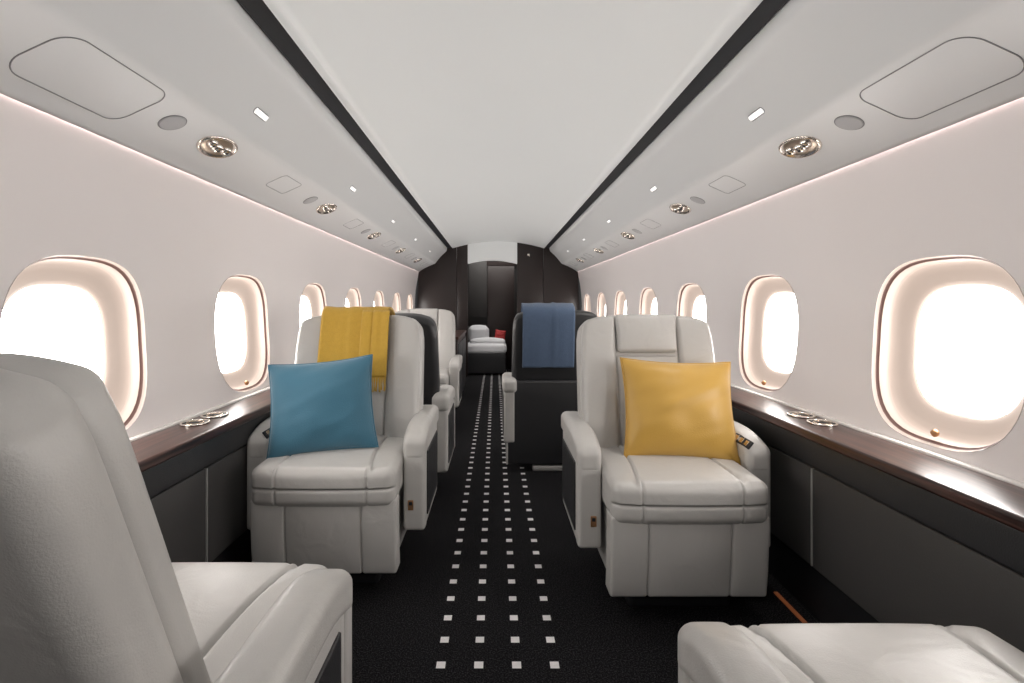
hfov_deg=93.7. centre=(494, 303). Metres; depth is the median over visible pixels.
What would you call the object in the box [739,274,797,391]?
window
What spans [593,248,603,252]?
ceiling vent
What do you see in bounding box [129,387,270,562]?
ledge
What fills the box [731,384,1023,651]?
ledge
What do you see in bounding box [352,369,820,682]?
floor
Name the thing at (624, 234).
ceiling vent
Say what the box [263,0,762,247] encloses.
ceiling
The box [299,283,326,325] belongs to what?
window
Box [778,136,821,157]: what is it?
ceiling vent
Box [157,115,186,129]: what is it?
ceiling speaker
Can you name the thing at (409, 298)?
window
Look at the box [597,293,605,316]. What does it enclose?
window
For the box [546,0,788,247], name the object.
trim
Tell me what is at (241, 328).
window
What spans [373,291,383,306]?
window
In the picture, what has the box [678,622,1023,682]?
armchair
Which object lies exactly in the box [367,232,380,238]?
ceiling vent
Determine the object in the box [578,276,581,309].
wall
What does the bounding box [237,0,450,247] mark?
trim
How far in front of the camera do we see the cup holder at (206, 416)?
1.62 m
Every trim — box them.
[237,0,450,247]
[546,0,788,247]
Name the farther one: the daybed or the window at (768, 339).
the daybed
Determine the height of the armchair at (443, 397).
0.960 m
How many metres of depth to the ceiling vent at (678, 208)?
2.59 m
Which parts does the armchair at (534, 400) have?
arm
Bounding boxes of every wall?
[0,93,418,437]
[418,241,577,376]
[468,264,516,341]
[578,97,1023,481]
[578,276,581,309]
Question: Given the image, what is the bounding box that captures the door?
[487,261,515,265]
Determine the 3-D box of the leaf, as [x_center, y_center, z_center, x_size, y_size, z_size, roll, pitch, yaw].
[0.090,0.210,7.375,0.410,1.580,0.050,0,0,0]
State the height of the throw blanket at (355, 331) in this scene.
0.407 m
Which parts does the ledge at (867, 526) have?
panel, panel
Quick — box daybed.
[468,325,506,373]
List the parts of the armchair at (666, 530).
arm, leg rest panel, leg rest panel, seat control panel, leg rest panel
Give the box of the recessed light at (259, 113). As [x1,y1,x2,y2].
[253,107,268,120]
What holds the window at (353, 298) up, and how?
in the wall at (66, 188)
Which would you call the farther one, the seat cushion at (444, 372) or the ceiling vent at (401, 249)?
the ceiling vent at (401, 249)
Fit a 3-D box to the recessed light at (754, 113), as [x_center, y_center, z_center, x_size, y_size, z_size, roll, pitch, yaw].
[0.860,-0.624,1.580,0.018,0.020,0.088,0,0,0]
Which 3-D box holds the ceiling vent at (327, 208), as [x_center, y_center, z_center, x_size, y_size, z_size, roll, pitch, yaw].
[-0.913,-0.516,2.600,0.100,0.051,0.166,0,0,0]
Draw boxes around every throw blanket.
[317,306,394,392]
[521,302,574,367]
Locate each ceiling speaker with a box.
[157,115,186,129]
[303,197,317,203]
[690,197,704,203]
[834,115,864,129]
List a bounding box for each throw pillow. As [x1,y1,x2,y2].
[266,354,378,458]
[620,357,740,464]
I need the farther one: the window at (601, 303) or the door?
the door
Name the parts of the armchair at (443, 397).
arm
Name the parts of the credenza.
door, door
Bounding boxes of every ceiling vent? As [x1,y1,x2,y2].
[196,136,237,157]
[316,203,336,213]
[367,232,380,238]
[395,248,405,252]
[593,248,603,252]
[621,232,634,238]
[669,203,690,213]
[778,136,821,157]
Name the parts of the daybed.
mattress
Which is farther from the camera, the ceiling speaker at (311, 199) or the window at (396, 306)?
the window at (396, 306)
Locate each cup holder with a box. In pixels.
[179,411,228,426]
[786,411,837,426]
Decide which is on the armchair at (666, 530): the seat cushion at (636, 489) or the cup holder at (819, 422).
the seat cushion at (636, 489)
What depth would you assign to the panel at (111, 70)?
1.34 m
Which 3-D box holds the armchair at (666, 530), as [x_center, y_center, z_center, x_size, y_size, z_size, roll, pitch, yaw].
[0.605,0.521,1.752,0.658,0.958,0.596,0,0,0]
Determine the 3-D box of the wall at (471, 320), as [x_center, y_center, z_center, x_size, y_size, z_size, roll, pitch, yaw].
[0.045,0.000,9.575,2.200,2.000,0.050,0,0,0]
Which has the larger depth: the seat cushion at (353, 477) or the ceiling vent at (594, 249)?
the ceiling vent at (594, 249)
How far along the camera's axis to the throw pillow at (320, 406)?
1.75 m
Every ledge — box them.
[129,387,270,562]
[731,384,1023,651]
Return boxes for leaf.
[487,266,513,368]
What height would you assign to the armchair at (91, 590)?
0.959 m
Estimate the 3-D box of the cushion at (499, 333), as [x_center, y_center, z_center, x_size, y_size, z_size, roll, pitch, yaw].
[0.075,0.450,6.952,0.169,0.159,0.090,0,0,0]
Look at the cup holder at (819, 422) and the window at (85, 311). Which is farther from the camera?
the cup holder at (819, 422)
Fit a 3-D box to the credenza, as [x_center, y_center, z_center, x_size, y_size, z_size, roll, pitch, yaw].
[-0.615,0.655,5.300,0.520,0.670,1.240,0,0,0]
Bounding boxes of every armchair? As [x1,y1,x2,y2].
[0,353,352,682]
[247,315,438,583]
[395,312,454,472]
[397,309,462,406]
[502,310,596,470]
[561,314,769,606]
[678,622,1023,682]
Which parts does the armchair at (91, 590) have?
arm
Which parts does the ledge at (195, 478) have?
panel, panel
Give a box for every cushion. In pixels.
[172,562,326,682]
[251,435,403,506]
[439,368,448,385]
[495,330,505,339]
[601,444,767,524]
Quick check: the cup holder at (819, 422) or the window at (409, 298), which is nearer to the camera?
the cup holder at (819, 422)
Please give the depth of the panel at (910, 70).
1.36 m
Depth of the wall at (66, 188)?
1.60 m
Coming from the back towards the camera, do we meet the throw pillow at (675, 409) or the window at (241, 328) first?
the window at (241, 328)
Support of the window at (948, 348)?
in the wall at (836, 237)
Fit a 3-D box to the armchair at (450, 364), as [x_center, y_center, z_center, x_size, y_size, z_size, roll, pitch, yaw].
[-0.615,0.520,3.978,0.658,0.960,0.587,0,0,0]
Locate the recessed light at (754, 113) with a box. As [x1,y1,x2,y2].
[748,107,764,120]
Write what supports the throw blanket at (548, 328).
on the armchair at (534, 400)
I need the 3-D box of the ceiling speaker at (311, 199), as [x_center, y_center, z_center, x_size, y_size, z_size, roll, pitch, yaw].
[-0.917,-0.516,2.385,0.068,0.033,0.075,0,0,0]
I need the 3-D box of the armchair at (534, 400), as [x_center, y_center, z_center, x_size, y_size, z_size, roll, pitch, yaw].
[0.375,0.517,3.138,0.658,0.966,0.576,0,0,0]
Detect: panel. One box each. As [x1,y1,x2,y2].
[0,0,446,271]
[549,0,1023,271]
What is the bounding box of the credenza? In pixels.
[455,330,465,390]
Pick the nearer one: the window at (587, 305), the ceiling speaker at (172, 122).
the ceiling speaker at (172, 122)
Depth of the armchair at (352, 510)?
1.62 m
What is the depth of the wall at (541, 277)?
6.60 m
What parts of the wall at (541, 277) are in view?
panel, panel, panel, panel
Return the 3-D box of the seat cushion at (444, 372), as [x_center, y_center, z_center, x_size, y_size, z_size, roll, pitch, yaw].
[-0.615,0.612,3.940,0.488,0.167,0.512,0,0,0]
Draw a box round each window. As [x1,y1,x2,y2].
[0,255,146,429]
[214,274,269,391]
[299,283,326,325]
[345,288,361,306]
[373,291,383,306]
[392,293,400,311]
[406,294,412,308]
[584,294,590,311]
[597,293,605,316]
[614,291,626,315]
[639,288,656,313]
[677,283,706,321]
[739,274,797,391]
[871,255,1023,451]
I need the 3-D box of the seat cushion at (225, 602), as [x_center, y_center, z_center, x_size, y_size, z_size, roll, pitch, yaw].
[-0.587,0.612,0.790,0.488,0.167,0.512,0,0,0]
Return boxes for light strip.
[774,592,806,622]
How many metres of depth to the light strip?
1.57 m
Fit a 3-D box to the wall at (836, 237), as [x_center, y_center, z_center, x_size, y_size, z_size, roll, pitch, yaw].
[1.150,0.265,2.500,0.090,1.470,8.240,0,0,0]
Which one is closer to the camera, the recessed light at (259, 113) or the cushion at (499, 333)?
the recessed light at (259, 113)
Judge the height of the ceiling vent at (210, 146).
0.051 m
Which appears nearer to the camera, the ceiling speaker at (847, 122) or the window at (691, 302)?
the ceiling speaker at (847, 122)
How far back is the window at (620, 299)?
4.74 m
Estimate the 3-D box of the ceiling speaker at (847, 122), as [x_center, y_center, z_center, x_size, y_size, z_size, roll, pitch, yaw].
[1.007,-0.516,1.365,0.068,0.033,0.075,0,0,0]
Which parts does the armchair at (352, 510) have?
seat control panel, leg rest panel, leg rest panel, leg rest panel, arm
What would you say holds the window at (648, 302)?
in the wall at (836, 237)
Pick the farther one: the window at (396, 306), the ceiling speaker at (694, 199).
the window at (396, 306)

